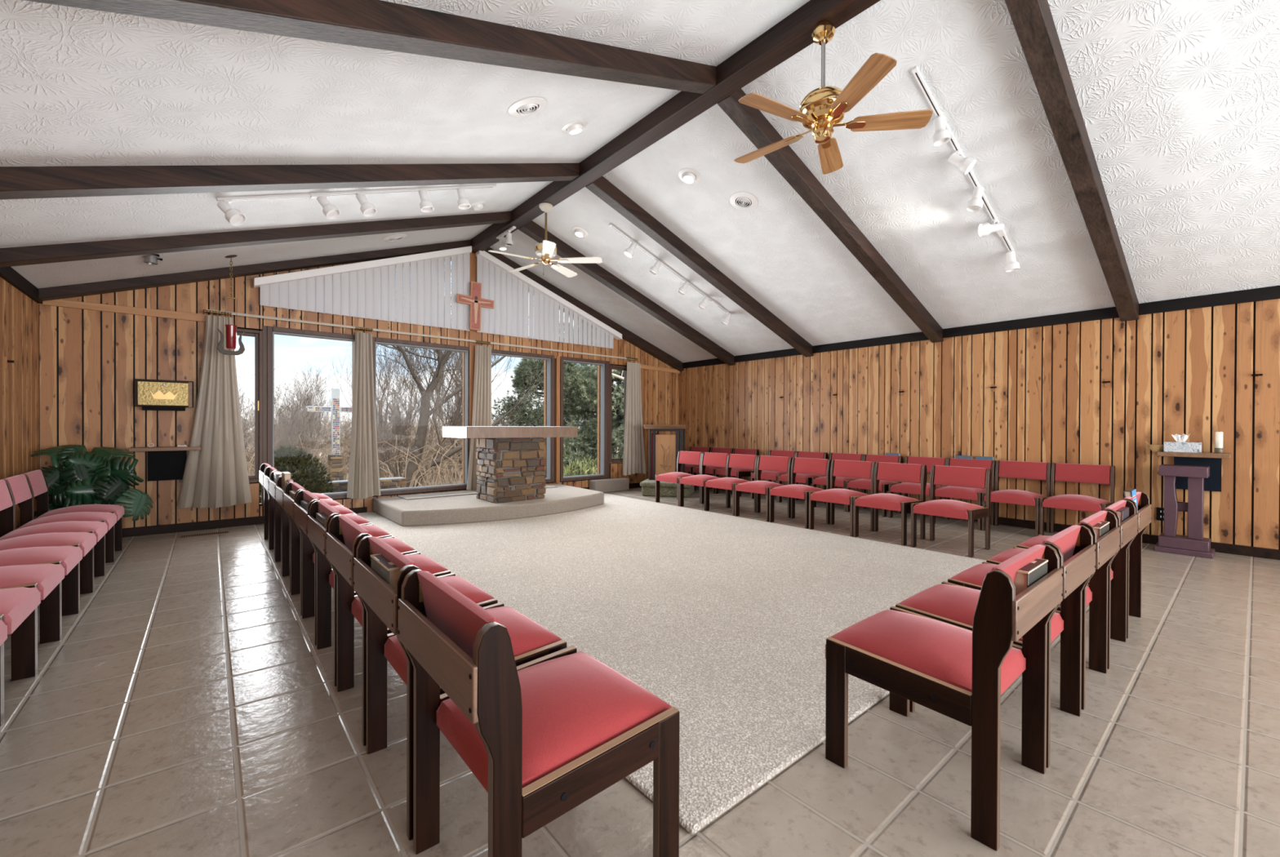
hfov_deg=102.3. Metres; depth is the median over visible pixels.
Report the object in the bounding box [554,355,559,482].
window post
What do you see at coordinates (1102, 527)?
book
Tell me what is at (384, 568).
book
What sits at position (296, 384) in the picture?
bare tree
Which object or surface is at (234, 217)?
track light
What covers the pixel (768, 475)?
chair
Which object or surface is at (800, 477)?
chair
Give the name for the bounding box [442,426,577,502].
altar
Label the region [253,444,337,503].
shrub
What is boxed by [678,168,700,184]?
recessed light
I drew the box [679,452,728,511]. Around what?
chair
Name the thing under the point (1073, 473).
chair
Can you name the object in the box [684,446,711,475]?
chair
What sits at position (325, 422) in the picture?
bare tree
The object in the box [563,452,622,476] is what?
grass
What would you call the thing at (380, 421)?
bare tree
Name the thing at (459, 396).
bare tree
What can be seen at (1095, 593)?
chair
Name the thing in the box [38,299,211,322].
trim
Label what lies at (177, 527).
baseboard
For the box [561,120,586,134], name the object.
recessed light
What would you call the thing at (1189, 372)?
wall
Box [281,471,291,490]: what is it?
book
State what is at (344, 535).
chair
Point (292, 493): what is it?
book
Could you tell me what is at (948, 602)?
chair
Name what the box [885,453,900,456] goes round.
book
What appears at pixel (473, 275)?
window post
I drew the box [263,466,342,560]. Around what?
chair
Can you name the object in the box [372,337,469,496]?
window
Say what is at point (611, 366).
window
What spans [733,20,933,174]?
ceiling fan
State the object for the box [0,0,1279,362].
ceiling
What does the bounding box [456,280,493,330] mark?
cross
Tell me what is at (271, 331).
window
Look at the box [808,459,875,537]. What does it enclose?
chair
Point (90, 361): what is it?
wall
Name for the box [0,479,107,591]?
chair
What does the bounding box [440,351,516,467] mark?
bare tree
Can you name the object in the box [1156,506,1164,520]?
power outlet
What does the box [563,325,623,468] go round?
evergreen tree
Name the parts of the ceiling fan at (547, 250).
blade, blade, blade, blade, blade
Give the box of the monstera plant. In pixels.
[31,444,153,520]
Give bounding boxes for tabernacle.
[133,378,193,410]
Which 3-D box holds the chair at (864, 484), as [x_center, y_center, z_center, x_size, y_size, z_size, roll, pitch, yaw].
[3.009,0.712,6.626,0.541,0.729,0.487,0,0,-40]
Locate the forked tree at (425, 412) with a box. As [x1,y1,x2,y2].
[348,260,543,487]
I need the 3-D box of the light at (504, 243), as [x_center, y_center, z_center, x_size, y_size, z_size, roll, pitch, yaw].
[-1.672,-2.353,6.429,0.100,0.194,0.481,0,0,-37]
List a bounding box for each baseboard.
[122,482,641,537]
[696,485,1279,559]
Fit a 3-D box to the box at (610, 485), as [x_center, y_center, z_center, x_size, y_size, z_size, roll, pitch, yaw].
[-0.509,0.950,8.630,0.705,0.205,0.185,0,0,-40]
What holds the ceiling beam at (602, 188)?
attached to the ceiling
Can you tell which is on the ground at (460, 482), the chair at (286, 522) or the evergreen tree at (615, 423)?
the evergreen tree at (615, 423)
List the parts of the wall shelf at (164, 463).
backing panel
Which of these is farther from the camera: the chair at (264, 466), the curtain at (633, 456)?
the curtain at (633, 456)
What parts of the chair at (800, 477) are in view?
leg, seat, leg, backrest, leg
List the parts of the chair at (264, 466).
leg, seat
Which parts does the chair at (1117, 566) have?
leg, seat, leg, backrest, leg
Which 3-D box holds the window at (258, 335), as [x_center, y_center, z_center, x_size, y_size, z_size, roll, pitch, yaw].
[-4.394,-0.246,5.613,0.459,1.664,0.168,0,0,-40]
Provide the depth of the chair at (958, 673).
1.53 m
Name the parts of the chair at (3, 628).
leg, seat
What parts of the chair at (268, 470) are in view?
leg, leg, backrest, seat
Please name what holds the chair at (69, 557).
on the floor
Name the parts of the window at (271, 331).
casing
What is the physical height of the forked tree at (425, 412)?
6.826 m
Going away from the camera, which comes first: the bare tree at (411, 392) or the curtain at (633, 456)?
the curtain at (633, 456)
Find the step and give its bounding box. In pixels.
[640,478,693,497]
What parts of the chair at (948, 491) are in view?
leg, seat, backrest, leg, leg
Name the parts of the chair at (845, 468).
leg, leg, seat, leg, backrest, leg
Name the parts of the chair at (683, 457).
leg, seat, leg, leg, backrest, leg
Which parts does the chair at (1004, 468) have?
leg, leg, seat, backrest, leg, leg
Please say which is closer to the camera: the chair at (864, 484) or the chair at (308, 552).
the chair at (308, 552)
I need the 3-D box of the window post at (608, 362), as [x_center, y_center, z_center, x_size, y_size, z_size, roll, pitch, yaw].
[-0.572,-0.144,8.797,0.040,1.990,0.144,0,0,-40]
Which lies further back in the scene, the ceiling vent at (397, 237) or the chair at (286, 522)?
the ceiling vent at (397, 237)
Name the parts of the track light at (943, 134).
lamp shade, bulb, lamp shade, lamp shade, bulb, lamp shade, lamp shade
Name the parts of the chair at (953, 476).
leg, leg, seat, backrest, leg, rail, leg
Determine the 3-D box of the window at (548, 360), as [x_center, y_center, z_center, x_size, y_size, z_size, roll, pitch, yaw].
[-1.906,-0.149,7.732,1.300,1.978,0.228,0,0,-40]
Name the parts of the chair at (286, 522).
leg, leg, seat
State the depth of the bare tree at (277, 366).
13.95 m
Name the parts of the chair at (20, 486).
leg, backrest, leg, seat, leg, leg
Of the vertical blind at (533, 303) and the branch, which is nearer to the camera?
the vertical blind at (533, 303)
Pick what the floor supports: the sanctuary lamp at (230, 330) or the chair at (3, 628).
the chair at (3, 628)
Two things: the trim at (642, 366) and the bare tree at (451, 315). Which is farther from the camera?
the bare tree at (451, 315)
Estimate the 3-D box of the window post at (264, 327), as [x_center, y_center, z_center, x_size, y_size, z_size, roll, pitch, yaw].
[-4.199,-0.141,5.766,0.040,1.990,0.144,0,0,-40]
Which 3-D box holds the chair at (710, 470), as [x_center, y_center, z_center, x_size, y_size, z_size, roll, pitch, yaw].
[1.243,0.694,8.740,0.541,0.729,0.487,0,0,-40]
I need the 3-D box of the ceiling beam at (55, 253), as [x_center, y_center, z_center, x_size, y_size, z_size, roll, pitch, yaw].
[-3.040,-1.862,4.872,3.952,1.485,0.130,0,0,-42]
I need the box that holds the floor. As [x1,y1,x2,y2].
[0,486,1279,856]
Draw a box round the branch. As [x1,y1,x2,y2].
[612,369,623,380]
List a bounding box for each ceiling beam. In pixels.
[0,163,579,199]
[0,211,511,267]
[22,0,715,93]
[38,240,470,301]
[470,0,880,253]
[484,247,683,371]
[518,220,735,365]
[585,176,813,356]
[717,88,943,342]
[1004,0,1138,321]
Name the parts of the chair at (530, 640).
leg, backrest, leg, seat, rail, leg, leg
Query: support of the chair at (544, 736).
on the floor
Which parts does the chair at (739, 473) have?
leg, seat, leg, backrest, rail, leg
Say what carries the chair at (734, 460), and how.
on the floor
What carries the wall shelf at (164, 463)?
attached to the wall at (90, 361)
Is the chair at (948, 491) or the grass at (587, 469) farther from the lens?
the grass at (587, 469)
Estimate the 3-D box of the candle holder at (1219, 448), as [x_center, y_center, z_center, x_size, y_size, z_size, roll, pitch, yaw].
[5.043,0.118,4.492,0.062,0.193,0.062,0,0,-40]
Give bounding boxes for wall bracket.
[4,356,14,368]
[898,389,903,395]
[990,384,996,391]
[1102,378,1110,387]
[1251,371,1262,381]
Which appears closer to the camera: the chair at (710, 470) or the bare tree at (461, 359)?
the chair at (710, 470)
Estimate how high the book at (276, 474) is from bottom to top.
0.170 m
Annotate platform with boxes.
[372,484,604,526]
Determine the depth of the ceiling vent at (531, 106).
3.48 m
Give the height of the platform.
0.169 m
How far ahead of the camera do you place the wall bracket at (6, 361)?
3.89 m
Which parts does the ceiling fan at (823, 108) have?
blade, blade, blade, blade, blade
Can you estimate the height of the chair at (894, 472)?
0.729 m
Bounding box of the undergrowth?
[241,393,542,496]
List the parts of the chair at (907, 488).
leg, leg, seat, backrest, leg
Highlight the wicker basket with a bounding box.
[1145,441,1164,451]
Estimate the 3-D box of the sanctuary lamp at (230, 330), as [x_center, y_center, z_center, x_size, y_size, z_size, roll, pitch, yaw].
[-4.014,-1.215,5.066,0.216,0.985,0.100,0,0,-40]
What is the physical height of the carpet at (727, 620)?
0.022 m
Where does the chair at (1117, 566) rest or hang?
on the floor
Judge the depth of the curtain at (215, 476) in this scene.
5.37 m
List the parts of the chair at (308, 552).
leg, backrest, leg, seat, leg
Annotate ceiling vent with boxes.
[382,234,407,241]
[507,97,546,116]
[729,191,757,211]
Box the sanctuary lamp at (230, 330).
[217,254,244,355]
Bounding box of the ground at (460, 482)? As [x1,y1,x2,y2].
[248,444,622,504]
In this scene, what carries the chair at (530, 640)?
on the floor
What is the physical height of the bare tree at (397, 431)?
2.202 m
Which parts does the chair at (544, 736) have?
leg, backrest, leg, rail, seat, leg, rail, leg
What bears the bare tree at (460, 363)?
on the ground at (460, 482)
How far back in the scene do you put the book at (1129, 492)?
2.80 m
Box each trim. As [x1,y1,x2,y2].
[0,266,42,303]
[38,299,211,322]
[640,364,679,373]
[682,285,1279,368]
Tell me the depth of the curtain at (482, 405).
7.19 m
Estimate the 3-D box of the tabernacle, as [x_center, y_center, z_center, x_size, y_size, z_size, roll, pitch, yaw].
[-4.720,-0.328,5.126,0.430,0.297,0.176,0,0,-40]
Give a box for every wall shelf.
[128,446,201,480]
[1157,451,1231,491]
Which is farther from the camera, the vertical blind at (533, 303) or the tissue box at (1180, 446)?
the vertical blind at (533, 303)
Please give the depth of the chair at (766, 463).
6.25 m
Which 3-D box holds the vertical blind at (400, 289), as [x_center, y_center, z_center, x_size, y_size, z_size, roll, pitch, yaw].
[-3.255,-1.917,6.338,2.392,1.153,0.135,0,0,-40]
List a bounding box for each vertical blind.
[253,245,471,331]
[475,250,622,348]
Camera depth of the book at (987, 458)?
5.87 m
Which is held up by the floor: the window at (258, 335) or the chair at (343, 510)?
the chair at (343, 510)
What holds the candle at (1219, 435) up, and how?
on the candle holder at (1219, 448)
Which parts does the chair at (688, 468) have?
seat, backrest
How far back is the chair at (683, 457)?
7.38 m
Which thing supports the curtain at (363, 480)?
hanging from the curtain rod
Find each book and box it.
[273,471,281,483]
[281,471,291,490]
[289,490,296,499]
[300,500,309,511]
[315,512,328,527]
[370,553,399,589]
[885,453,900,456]
[955,455,973,459]
[975,456,994,461]
[1013,558,1048,595]
[1093,520,1109,538]
[1115,506,1128,523]
[1124,488,1137,506]
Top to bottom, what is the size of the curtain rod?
0.057 m
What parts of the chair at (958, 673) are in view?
leg, leg, rail, seat, leg, backrest, leg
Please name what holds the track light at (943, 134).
attached to the ceiling
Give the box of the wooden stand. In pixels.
[1154,464,1214,558]
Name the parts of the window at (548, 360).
casing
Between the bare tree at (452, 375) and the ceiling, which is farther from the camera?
the bare tree at (452, 375)
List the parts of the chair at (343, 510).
leg, leg, seat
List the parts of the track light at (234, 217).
lamp shade, bulb, lamp shade, bulb, rail, lamp shade, bulb, lamp shade, bulb, lamp shade, bulb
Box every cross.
[306,388,351,454]
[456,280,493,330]
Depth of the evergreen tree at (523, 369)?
14.74 m
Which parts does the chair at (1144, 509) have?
seat, leg, backrest, leg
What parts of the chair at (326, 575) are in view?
leg, backrest, leg, seat, leg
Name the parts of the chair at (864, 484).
leg, leg, seat, backrest, leg, rail, leg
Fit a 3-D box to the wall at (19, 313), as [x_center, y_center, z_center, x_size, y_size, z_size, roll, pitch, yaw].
[-2.248,-0.062,0.734,0.150,2.300,10.410,0,0,-40]
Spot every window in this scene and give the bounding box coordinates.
[236,328,262,482]
[266,326,355,499]
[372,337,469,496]
[491,349,554,483]
[560,356,608,481]
[609,364,626,462]
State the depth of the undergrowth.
13.07 m
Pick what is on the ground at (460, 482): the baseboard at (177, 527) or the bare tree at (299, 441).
the bare tree at (299, 441)
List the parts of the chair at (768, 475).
leg, seat, backrest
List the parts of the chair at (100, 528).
backrest, leg, seat, leg, leg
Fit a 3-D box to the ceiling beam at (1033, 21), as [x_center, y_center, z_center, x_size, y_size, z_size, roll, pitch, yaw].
[3.238,-1.810,3.746,3.946,1.530,0.130,0,0,-40]
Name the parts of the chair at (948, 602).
leg, rail, seat, leg, backrest, leg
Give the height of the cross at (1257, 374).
0.085 m
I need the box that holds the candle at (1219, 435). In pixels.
[1214,431,1222,448]
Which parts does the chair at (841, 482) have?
leg, seat, leg, backrest, leg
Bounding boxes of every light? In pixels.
[216,184,496,226]
[469,201,487,210]
[496,226,515,250]
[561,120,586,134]
[571,226,588,237]
[608,223,731,326]
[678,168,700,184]
[911,66,1020,272]
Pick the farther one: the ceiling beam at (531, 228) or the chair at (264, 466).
the ceiling beam at (531, 228)
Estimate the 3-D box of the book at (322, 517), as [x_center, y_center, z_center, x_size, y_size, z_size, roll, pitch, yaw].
[-1.431,0.459,2.350,0.050,0.130,0.200,0,0,-40]
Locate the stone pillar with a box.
[327,454,342,480]
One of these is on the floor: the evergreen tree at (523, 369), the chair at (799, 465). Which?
the chair at (799, 465)
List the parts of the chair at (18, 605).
leg, seat, leg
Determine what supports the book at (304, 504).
on the chair at (308, 552)
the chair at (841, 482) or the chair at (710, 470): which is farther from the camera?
the chair at (710, 470)
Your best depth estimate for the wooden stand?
4.49 m
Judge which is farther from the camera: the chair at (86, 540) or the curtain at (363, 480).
the curtain at (363, 480)
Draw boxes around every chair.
[0,474,116,564]
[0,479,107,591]
[0,530,96,611]
[0,544,82,639]
[0,560,64,673]
[0,583,40,723]
[0,615,7,726]
[22,469,124,560]
[258,463,331,539]
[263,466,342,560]
[268,471,355,574]
[275,475,371,592]
[283,482,391,615]
[293,489,417,645]
[306,500,451,686]
[325,515,497,746]
[353,535,566,839]
[397,568,679,856]
[655,450,702,506]
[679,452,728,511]
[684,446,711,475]
[692,447,733,493]
[704,453,758,515]
[715,448,759,497]
[734,455,792,521]
[751,449,796,502]
[768,457,831,528]
[777,451,828,503]
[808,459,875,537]
[812,453,863,511]
[825,544,1062,850]
[846,454,902,516]
[853,462,927,546]
[888,456,947,519]
[895,524,1096,768]
[911,465,991,557]
[934,457,995,530]
[947,510,1119,710]
[982,460,1051,536]
[986,500,1137,669]
[1016,491,1151,638]
[1039,462,1115,535]
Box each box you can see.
[589,477,629,493]
[1163,433,1201,453]
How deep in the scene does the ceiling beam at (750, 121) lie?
4.65 m
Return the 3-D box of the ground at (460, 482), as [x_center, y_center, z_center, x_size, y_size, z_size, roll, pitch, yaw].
[-8.903,1.440,31.552,76.800,0.438,45.000,0,0,-40]
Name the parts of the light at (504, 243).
lamp shade, rail, lamp shade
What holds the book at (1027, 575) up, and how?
on the chair at (958, 673)
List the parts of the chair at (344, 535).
leg, backrest, leg, seat, leg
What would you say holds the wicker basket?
on the wall shelf at (1213, 483)
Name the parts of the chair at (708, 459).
leg, seat, leg, backrest, leg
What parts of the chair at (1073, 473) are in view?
leg, leg, seat, backrest, leg, leg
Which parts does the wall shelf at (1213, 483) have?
backing panel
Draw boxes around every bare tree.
[236,365,323,452]
[238,378,254,469]
[240,379,342,470]
[274,363,340,448]
[274,365,351,452]
[274,397,327,457]
[275,382,349,463]
[330,344,409,475]
[337,373,415,478]
[376,346,462,469]
[376,348,462,460]
[376,400,433,477]
[386,315,502,460]
[403,275,452,443]
[424,262,462,464]
[425,318,493,394]
[428,349,514,477]
[436,382,462,469]
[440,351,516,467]
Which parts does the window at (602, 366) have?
casing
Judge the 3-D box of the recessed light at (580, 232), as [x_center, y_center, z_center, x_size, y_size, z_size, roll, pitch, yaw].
[-0.731,-2.390,6.280,0.199,0.103,0.209,0,0,-35]
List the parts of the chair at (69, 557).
seat, leg, leg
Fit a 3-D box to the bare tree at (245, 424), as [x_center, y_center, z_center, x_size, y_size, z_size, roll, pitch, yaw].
[-7.858,0.294,9.816,1.726,2.482,1.234,0,0,19]
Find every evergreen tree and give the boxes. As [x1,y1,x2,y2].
[491,358,614,471]
[527,317,622,459]
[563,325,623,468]
[611,382,623,448]
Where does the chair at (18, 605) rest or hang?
on the floor
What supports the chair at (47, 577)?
on the floor
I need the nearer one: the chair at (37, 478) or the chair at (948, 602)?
the chair at (948, 602)
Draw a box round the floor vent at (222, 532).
[179,531,229,537]
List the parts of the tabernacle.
door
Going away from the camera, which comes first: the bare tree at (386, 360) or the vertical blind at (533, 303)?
the vertical blind at (533, 303)
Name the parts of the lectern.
post, post, rail, panel, post, post, post, post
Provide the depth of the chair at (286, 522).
3.73 m
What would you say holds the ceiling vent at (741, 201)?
in the ceiling
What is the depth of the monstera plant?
4.49 m
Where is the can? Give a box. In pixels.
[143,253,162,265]
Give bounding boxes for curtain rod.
[203,309,638,360]
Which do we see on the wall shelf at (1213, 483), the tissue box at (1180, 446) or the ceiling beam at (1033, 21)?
the tissue box at (1180, 446)
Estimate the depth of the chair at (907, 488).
6.19 m
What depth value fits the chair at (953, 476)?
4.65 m
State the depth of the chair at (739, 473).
8.28 m
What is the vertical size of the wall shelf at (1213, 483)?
0.375 m
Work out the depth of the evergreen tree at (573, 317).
18.70 m
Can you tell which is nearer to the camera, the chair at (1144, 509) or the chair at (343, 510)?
the chair at (1144, 509)
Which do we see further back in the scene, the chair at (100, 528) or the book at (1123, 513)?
the chair at (100, 528)
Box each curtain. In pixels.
[176,315,251,508]
[346,332,381,499]
[466,345,492,490]
[622,361,645,475]
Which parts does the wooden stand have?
leg, leg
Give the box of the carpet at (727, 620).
[357,493,986,834]
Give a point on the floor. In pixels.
(188, 706)
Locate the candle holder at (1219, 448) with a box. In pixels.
[1214,431,1223,453]
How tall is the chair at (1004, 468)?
0.729 m
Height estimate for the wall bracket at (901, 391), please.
0.085 m
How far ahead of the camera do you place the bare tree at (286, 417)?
9.66 m
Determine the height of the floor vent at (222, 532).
0.008 m
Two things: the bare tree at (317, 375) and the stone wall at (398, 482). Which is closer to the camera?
the stone wall at (398, 482)
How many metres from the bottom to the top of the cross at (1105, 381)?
0.085 m
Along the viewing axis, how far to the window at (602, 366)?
8.71 m
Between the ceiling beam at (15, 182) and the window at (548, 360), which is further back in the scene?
the window at (548, 360)
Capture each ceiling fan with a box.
[488,203,602,277]
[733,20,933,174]
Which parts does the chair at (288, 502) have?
leg, backrest, leg, seat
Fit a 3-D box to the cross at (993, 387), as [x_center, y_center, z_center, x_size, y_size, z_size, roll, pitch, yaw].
[4.011,-0.459,5.864,0.047,0.085,0.060,0,0,-40]
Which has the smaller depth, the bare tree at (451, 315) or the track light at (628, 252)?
the track light at (628, 252)
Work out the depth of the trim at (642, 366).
9.47 m
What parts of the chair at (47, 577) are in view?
seat, leg, leg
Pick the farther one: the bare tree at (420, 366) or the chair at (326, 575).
the bare tree at (420, 366)
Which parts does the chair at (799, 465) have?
leg, leg, seat, leg, backrest, leg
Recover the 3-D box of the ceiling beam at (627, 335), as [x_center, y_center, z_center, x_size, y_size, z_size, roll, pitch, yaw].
[-0.735,-1.850,8.500,3.946,1.530,0.130,0,0,-40]
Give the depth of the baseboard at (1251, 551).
4.57 m
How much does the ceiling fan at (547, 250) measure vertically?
0.775 m
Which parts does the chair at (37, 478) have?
leg, backrest, leg, seat, leg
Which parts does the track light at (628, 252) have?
lamp shade, lamp shade, lamp shade, lamp shade, lamp shade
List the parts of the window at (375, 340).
casing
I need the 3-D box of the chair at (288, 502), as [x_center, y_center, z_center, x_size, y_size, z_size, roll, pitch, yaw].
[-1.926,0.711,3.299,0.542,0.729,0.492,0,0,-40]
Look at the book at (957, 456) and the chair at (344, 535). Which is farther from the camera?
the book at (957, 456)
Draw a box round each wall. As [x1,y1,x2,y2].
[0,276,39,529]
[39,252,678,528]
[319,476,406,492]
[678,298,1279,549]
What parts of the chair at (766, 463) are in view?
leg, leg, seat, leg, backrest, leg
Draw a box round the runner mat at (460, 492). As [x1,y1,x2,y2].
[398,484,557,500]
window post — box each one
[261,325,266,506]
[468,253,476,460]
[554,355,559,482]
[607,361,609,479]
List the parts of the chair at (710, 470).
leg, seat, leg, backrest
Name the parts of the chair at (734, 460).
leg, seat, leg, leg, backrest, leg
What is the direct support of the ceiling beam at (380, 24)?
attached to the ceiling
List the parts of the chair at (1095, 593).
leg, rail, seat, leg, backrest, leg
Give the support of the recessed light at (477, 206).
in the ceiling
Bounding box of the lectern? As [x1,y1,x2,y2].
[644,424,689,479]
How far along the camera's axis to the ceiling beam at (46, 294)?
5.40 m
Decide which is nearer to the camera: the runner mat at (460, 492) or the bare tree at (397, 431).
the runner mat at (460, 492)
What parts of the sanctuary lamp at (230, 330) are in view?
chain, red glass, ceiling plate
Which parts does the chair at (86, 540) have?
seat, leg, leg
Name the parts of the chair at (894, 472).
leg, leg, seat, backrest, leg, rail, leg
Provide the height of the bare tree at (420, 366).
5.225 m
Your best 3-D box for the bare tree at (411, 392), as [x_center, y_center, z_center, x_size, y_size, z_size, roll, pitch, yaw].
[-5.994,-0.344,13.737,2.645,3.803,1.891,0,0,15]
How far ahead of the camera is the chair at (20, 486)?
3.78 m

